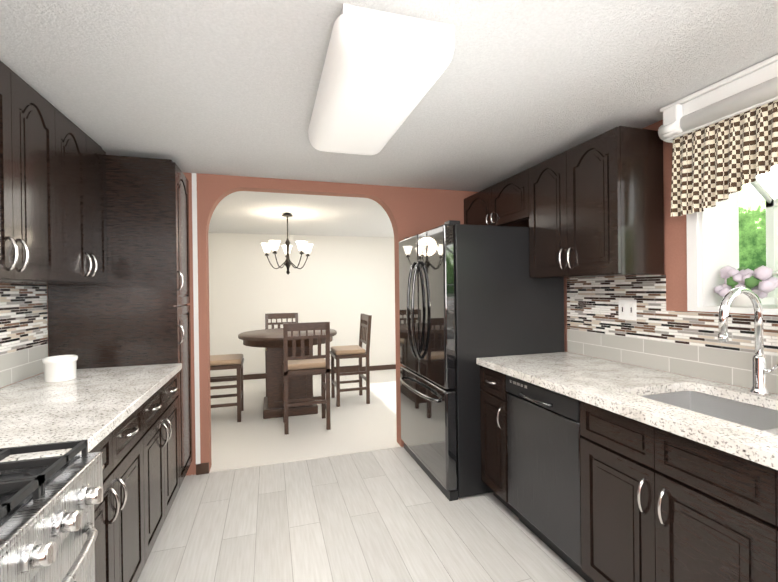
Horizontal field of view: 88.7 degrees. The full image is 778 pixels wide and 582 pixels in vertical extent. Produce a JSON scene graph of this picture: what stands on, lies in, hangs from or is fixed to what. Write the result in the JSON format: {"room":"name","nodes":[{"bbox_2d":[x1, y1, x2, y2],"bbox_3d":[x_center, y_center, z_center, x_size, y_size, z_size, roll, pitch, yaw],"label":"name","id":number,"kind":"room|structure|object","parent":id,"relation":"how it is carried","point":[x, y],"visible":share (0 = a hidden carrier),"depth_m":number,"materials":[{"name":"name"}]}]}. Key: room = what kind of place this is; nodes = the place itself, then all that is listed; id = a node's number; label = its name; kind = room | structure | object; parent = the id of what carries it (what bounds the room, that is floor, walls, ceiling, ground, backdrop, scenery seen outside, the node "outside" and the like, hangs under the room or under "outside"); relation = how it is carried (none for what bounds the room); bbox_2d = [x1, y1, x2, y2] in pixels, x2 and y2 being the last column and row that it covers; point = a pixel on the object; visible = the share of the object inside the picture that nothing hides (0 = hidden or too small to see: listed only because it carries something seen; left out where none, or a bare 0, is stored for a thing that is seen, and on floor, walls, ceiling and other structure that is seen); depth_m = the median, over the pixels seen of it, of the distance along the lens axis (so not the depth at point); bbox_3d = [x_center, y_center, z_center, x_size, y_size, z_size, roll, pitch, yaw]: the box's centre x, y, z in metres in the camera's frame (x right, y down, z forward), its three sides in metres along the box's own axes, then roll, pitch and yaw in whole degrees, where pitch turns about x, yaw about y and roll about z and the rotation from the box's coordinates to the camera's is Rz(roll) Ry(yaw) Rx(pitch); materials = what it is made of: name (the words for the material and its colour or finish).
{"room":"kitchen","nodes":[
{"label":"kitchen","id":0,"kind":"room"},
{"bbox_2d":[1,283,48,387],"bbox_3d":[-2.044,0.258,2.139,0.150,2.270,8.100,-1,0,-17],"label":"wall","id":1,"kind":"structure","parent":0,"point":[48,337],"depth_m":2.37,"materials":[{"name":"ceramic"}]},
{"bbox_2d":[0,283,47,387],"bbox_3d":[-1.650,0.217,1.108,0.009,0.508,2.598,-1,0,-17],"label":"backsplash","id":2,"kind":"structure","parent":1,"relation":"attached to","point":[23,333],"depth_m":2.11,"materials":[{"name":"multicoloured tile"}]},
{"bbox_2d":[0,61,63,284],"bbox_3d":[-1.608,-0.458,1.497,0.309,0.836,0.660,-1,0,-17],"label":"upper cabinet","id":3,"kind":"object","parent":1,"relation":"attached to","point":[53,214],"depth_m":1.65,"materials":[{"name":"brown wood"}]},
{"bbox_2d":[60,112,91,283],"bbox_3d":[-1.751,-0.458,1.971,0.309,0.836,0.330,-1,0,-17],"label":"upper cabinet","id":4,"kind":"object","parent":1,"relation":"attached to","point":[75,145],"depth_m":2.05,"materials":[{"name":"brown wood"}]},
{"bbox_2d":[92,139,107,283],"bbox_3d":[-1.839,-0.458,2.262,0.309,0.836,0.278,-1,0,-17],"label":"upper cabinet","id":5,"kind":"object","parent":1,"relation":"attached to","point":[99,199],"depth_m":2.33,"materials":[{"name":"brown wood"}]},
{"bbox_2d":[187,369,402,475],"bbox_3d":[-0.683,1.393,5.004,4.380,0.066,3.400,-1,0,-17],"label":"floor","id":6,"kind":"structure","parent":0,"point":[253,438],"depth_m":3.97,"materials":[{"name":"beige carpet"}]},
{"bbox_2d":[210,354,243,421],"bbox_3d":[-1.822,0.845,4.315,0.445,1.060,0.440,-1,0,-17],"label":"dining chair","id":7,"kind":"object","parent":6,"relation":"on","point":[226,361],"visible":0.46,"depth_m":4.16,"materials":[{"name":"brown wood"}]},
{"bbox_2d":[265,313,297,396],"bbox_3d":[-1.416,0.836,5.297,0.440,1.060,0.445,-1,0,-17],"label":"dining chair","id":8,"kind":"object","parent":6,"relation":"on","point":[276,316],"visible":0.33,"depth_m":5.45,"materials":[{"name":"brown wood"}]},
{"bbox_2d":[238,328,336,418],"bbox_3d":[-1.153,0.920,4.601,1.100,0.891,1.100,-1,0,-17],"label":"round dining table","id":9,"kind":"object","parent":6,"relation":"on","point":[271,341],"visible":0.71,"depth_m":4.34,"materials":[{"name":"brown wood"}]},
{"bbox_2d":[282,322,330,434],"bbox_3d":[-0.844,0.834,4.023,0.440,1.060,0.445,-1,0,-17],"label":"dining chair","id":10,"kind":"object","parent":6,"relation":"on","point":[302,364],"visible":1,"depth_m":3.86,"materials":[{"name":"brown wood"}]},
{"bbox_2d":[330,313,371,406],"bbox_3d":[-0.477,0.826,4.930,0.445,1.060,0.440,-1,0,-17],"label":"dining chair","id":11,"kind":"object","parent":6,"relation":"on","point":[337,353],"visible":1,"depth_m":4.77,"materials":[{"name":"brown wood"}]},
{"bbox_2d":[208,233,395,376],"bbox_3d":[-1.166,0.231,6.555,4.380,2.270,0.150,-1,0,-17],"label":"wall","id":12,"kind":"structure","parent":0,"point":[340,284],"depth_m":6.41,"materials":[{"name":"beige paint"}]},
{"bbox_2d":[195,364,395,383],"bbox_3d":[-1.129,1.320,6.480,4.078,0.079,0.014,-1,0,-17],"label":"baseboard","id":13,"kind":"structure","parent":12,"relation":"attached to","point":[379,367],"depth_m":6.52,"materials":[{"name":"brown wood"}]},
{"bbox_2d":[182,172,477,475],"bbox_3d":[-0.224,0.231,3.429,4.380,2.270,0.120,-1,0,-17],"label":"wall","id":14,"kind":"structure","parent":0,"point":[410,211],"depth_m":3.19,"materials":[{"name":"paint"}]},
{"bbox_2d":[137,447,585,581],"bbox_3d":[0.112,1.401,1.013,3.600,0.060,4.700,-1,0,-17],"label":"floor","id":15,"kind":"structure","parent":0,"point":[391,515],"depth_m":2.27,"materials":[{"name":"grey wood"}]},
{"bbox_2d":[0,439,102,581],"bbox_3d":[-1.060,0.894,0.693,0.804,0.985,0.754,-1,0,-17],"label":"range","id":16,"kind":"object","parent":15,"relation":"on","point":[48,531],"visible":1,"depth_m":0.92,"materials":[{"name":"silver metal"}]},
{"bbox_2d":[92,403,147,581],"bbox_3d":[-1.358,0.948,1.388,0.689,0.880,0.743,-1,0,-17],"label":"base cabinet","id":17,"kind":"object","parent":15,"relation":"on","point":[124,420],"depth_m":1.60,"materials":[{"name":"black wood"}]},
{"bbox_2d":[0,363,181,462],"bbox_3d":[-1.459,0.488,1.746,0.713,0.040,1.486,-1,0,-17],"label":"countertop","id":18,"kind":"structure","parent":17,"relation":"on","point":[90,406],"depth_m":1.64,"materials":[{"name":"white stone"}]},
{"bbox_2d":[42,355,77,382],"bbox_3d":[-1.732,0.408,2.097,0.144,0.122,0.144,-1,0,-17],"label":"canister","id":19,"kind":"object","parent":18,"relation":"on","point":[60,368],"visible":1,"depth_m":2.05,"materials":[{"name":"white ceramic"}]},
{"bbox_2d":[48,155,191,486],"bbox_3d":[-1.737,0.275,2.674,0.722,2.225,0.444,-1,0,-17],"label":"pantry cabinet","id":20,"kind":"object","parent":15,"relation":"on","point":[134,310],"visible":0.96,"depth_m":2.49,"materials":[{"name":"black wood"}]},
{"bbox_2d":[148,375,179,556],"bbox_3d":[-1.572,0.948,2.100,0.689,0.880,0.743,-1,0,-17],"label":"base cabinet","id":21,"kind":"object","parent":15,"relation":"on","point":[163,417],"depth_m":2.16,"materials":[{"name":"black wood"}]},
{"bbox_2d":[399,220,564,500],"bbox_3d":[0.631,0.447,3.125,1.003,1.820,0.939,-1,0,-17],"label":"fridge","id":22,"kind":"object","parent":15,"relation":"on","point":[469,295],"visible":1,"depth_m":2.67,"materials":[{"name":"black metal"}]},
{"bbox_2d":[478,364,603,517],"bbox_3d":[0.980,0.915,2.580,0.699,0.880,0.292,-1,0,-17],"label":"base cabinet","id":23,"kind":"object","parent":15,"relation":"on","point":[493,395],"depth_m":2.41,"materials":[{"name":"black wood"}]},
{"bbox_2d":[476,352,777,471],"bbox_3d":[1.324,0.455,1.376,0.723,0.040,2.796,-1,0,-17],"label":"countertop","id":24,"kind":"structure","parent":23,"relation":"on","point":[613,386],"depth_m":1.75,"materials":[{"name":"white stone"}]},
{"bbox_2d":[641,391,777,434],"bbox_3d":[1.348,0.582,1.417,0.464,0.210,0.884,-1,0,-17],"label":"sink basin","id":25,"kind":"object","parent":24,"relation":"in","point":[754,416],"visible":0.04,"depth_m":1.75,"materials":[{"name":"silver metal"}]},
{"bbox_2d":[718,287,777,395],"bbox_3d":[1.467,0.207,1.603,0.259,0.449,0.136,-1,0,-17],"label":"faucet","id":26,"kind":"object","parent":24,"relation":"on","point":[760,371],"visible":1,"depth_m":1.65,"materials":[{"name":"silver metal"}]},
{"bbox_2d":[506,375,594,581],"bbox_3d":[1.042,0.920,2.140,0.658,0.870,0.574,-1,0,-17],"label":"dishwasher","id":27,"kind":"object","parent":15,"relation":"on","point":[544,436],"visible":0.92,"depth_m":2.00,"materials":[{"name":"black metal"}]},
{"bbox_2d":[580,440,777,581],"bbox_3d":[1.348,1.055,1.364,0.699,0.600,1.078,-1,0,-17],"label":"base cabinet","id":28,"kind":"object","parent":15,"relation":"on","point":[670,493],"depth_m":1.36,"materials":[{"name":"black wood"}]},
{"bbox_2d":[0,0,777,237],"bbox_3d":[-0.033,-0.954,2.744,4.380,0.100,8.100,-1,0,-17],"label":"ceiling","id":29,"kind":"structure","parent":0,"point":[223,87],"depth_m":1.69,"materials":[{"name":"white paint"}]},
{"bbox_2d":[261,213,312,274],"bbox_3d":[-1.176,-0.541,4.617,0.598,0.709,0.577,-1,0,-17],"label":"chandelier","id":30,"kind":"object","parent":29,"relation":"hanging from","point":[301,245],"visible":1,"depth_m":4.57,"materials":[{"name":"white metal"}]},
{"bbox_2d":[308,4,454,154],"bbox_3d":[-0.104,-0.831,1.773,0.420,0.134,1.040,-1,0,-17],"label":"ceiling light fixture","id":31,"kind":"object","parent":29,"relation":"attached to","point":[382,71],"visible":1,"depth_m":1.42,"materials":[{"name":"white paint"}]},
{"bbox_2d":[564,120,777,393],"bbox_3d":[1.750,0.214,1.506,0.150,2.270,4.700,-1,0,-17],"label":"wall","id":32,"kind":"structure","parent":0,"point":[675,250],"depth_m":2.09,"materials":[{"name":"tile"}]},
{"bbox_2d":[464,171,523,226],"bbox_3d":[0.968,-0.678,3.226,0.309,0.340,0.948,-1,0,-17],"label":"upper cabinet","id":33,"kind":"object","parent":32,"relation":"attached to","point":[501,203],"depth_m":3.08,"materials":[{"name":"brown wood"}]},
{"bbox_2d":[524,126,663,277],"bbox_3d":[1.212,-0.468,2.424,0.309,0.760,0.728,-1,0,-17],"label":"upper cabinet","id":34,"kind":"object","parent":32,"relation":"attached to","point":[593,207],"depth_m":2.14,"materials":[{"name":"brown wood"}]},
{"bbox_2d":[618,299,636,320],"bbox_3d":[1.403,0.110,2.342,0.008,0.120,0.120,-1,0,-17],"label":"electrical outlet plate","id":35,"kind":"object","parent":32,"relation":"attached to","point":[627,309],"visible":1,"depth_m":2.34,"materials":[{"name":"white paint"}]},
{"bbox_2d":[567,275,777,393],"bbox_3d":[1.672,0.171,1.483,0.009,0.517,2.800,-1,0,-17],"label":"backsplash","id":36,"kind":"structure","parent":32,"relation":"attached to","point":[656,335],"depth_m":2.16,"materials":[{"name":"multicoloured tile"}]},
{"bbox_2d":[658,54,777,216],"bbox_3d":[1.688,-0.641,1.060,0.197,0.546,1.980,-1,0,-17],"label":"cornice valance","id":37,"kind":"object","parent":32,"relation":"attached to","point":[733,148],"visible":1,"depth_m":1.75,"materials":[{"name":"multicoloured fabric"}]},
{"bbox_2d":[686,180,777,314],"bbox_3d":[2.030,-0.343,1.173,0.532,0.880,1.900,-1,0,-17],"label":"garden window","id":38,"kind":"structure","parent":32,"relation":"in","point":[712,241],"depth_m":1.98,"materials":[{"name":"white paint"}]},
{"bbox_2d":[714,265,777,306],"bbox_3d":[1.655,-0.026,1.845,0.175,0.199,0.242,-1,0,-17],"label":"flowers","id":39,"kind":"object","parent":38,"relation":"on","point":[742,276],"visible":0.85,"depth_m":1.82,"materials":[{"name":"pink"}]},
{"label":"outside","id":40,"kind":"structure","parent":0,"visible":0},
{"bbox_2d":[739,165,777,281],"bbox_3d":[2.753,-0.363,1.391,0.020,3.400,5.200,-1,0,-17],"label":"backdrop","id":41,"kind":"structure","parent":40,"point":[752,228],"depth_m":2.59,"materials":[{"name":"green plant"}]}
]}

